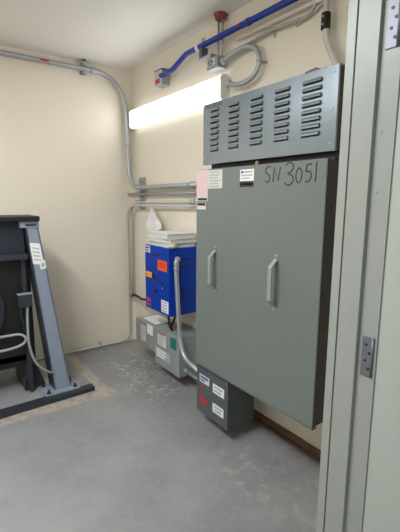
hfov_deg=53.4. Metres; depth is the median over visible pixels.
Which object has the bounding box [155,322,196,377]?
box
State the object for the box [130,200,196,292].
conduit
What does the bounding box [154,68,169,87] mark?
box
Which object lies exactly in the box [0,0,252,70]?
ceiling
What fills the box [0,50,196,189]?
conduit
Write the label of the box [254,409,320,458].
baseboard
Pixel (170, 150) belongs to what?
wall
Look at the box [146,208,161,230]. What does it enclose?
plastic bag
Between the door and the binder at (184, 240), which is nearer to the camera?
the door
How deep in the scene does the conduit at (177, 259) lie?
3.01 m
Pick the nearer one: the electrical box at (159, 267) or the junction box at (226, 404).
the junction box at (226, 404)
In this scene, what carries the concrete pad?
on the floor
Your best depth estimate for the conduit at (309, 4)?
2.25 m
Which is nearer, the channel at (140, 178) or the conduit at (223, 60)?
the conduit at (223, 60)
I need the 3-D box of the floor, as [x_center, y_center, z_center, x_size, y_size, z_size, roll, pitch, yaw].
[-0.313,1.421,0.883,4.000,0.100,6.300,-6,12,-35]
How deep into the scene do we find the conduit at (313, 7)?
2.23 m
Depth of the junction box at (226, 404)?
2.51 m
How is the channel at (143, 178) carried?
attached to the wall at (170, 150)
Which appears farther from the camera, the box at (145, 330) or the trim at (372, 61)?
the box at (145, 330)
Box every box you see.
[136,314,172,351]
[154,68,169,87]
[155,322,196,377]
[196,364,253,430]
[199,11,226,72]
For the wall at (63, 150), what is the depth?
3.70 m
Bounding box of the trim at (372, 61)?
[316,0,399,531]
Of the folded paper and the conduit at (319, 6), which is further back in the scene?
the folded paper
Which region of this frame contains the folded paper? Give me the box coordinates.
[142,315,171,324]
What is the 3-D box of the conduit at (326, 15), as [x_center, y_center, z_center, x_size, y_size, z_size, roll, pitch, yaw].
[0.656,-1.214,1.932,0.050,0.653,0.178,-4,10,-24]
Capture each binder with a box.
[147,236,195,243]
[148,230,195,238]
[149,241,194,247]
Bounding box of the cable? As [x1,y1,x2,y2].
[170,316,175,330]
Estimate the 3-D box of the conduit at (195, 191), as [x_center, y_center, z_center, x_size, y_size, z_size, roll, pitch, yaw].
[-0.233,-0.557,3.370,0.070,0.153,1.638,-6,12,-35]
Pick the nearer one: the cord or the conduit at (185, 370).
the conduit at (185, 370)
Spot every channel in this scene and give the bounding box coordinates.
[134,177,142,208]
[137,177,145,208]
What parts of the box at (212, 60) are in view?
hanger rod, hanger rod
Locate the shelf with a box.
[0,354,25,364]
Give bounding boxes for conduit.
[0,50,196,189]
[36,204,196,360]
[127,190,196,207]
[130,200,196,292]
[159,0,298,77]
[173,256,196,372]
[183,368,196,380]
[219,43,267,87]
[224,2,317,56]
[236,0,322,40]
[295,1,322,26]
[321,0,340,64]
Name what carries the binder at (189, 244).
on the electrical box at (159, 267)
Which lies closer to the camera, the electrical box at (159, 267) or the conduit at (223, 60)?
the conduit at (223, 60)
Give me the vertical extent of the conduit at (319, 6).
0.088 m
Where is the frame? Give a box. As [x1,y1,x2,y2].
[0,215,94,418]
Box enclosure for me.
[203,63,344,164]
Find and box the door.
[362,87,399,531]
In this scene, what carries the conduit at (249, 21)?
attached to the wall
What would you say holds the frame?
on the concrete pad
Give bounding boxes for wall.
[0,45,135,357]
[131,0,348,449]
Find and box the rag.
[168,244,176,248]
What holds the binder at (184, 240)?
on the binder at (189, 244)
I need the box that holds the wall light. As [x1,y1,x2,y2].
[128,74,228,128]
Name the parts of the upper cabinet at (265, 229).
handle, handle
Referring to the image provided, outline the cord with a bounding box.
[130,293,145,300]
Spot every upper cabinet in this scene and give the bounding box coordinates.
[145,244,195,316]
[196,152,339,430]
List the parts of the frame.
guard panel, cross rail, plate, box lid, post, leg, floor rail, plate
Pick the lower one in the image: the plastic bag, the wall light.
the plastic bag
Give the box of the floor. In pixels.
[0,339,319,531]
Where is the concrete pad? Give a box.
[0,357,89,408]
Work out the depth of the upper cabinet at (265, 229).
2.01 m
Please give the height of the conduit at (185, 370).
0.043 m
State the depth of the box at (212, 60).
2.67 m
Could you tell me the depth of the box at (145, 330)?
3.56 m

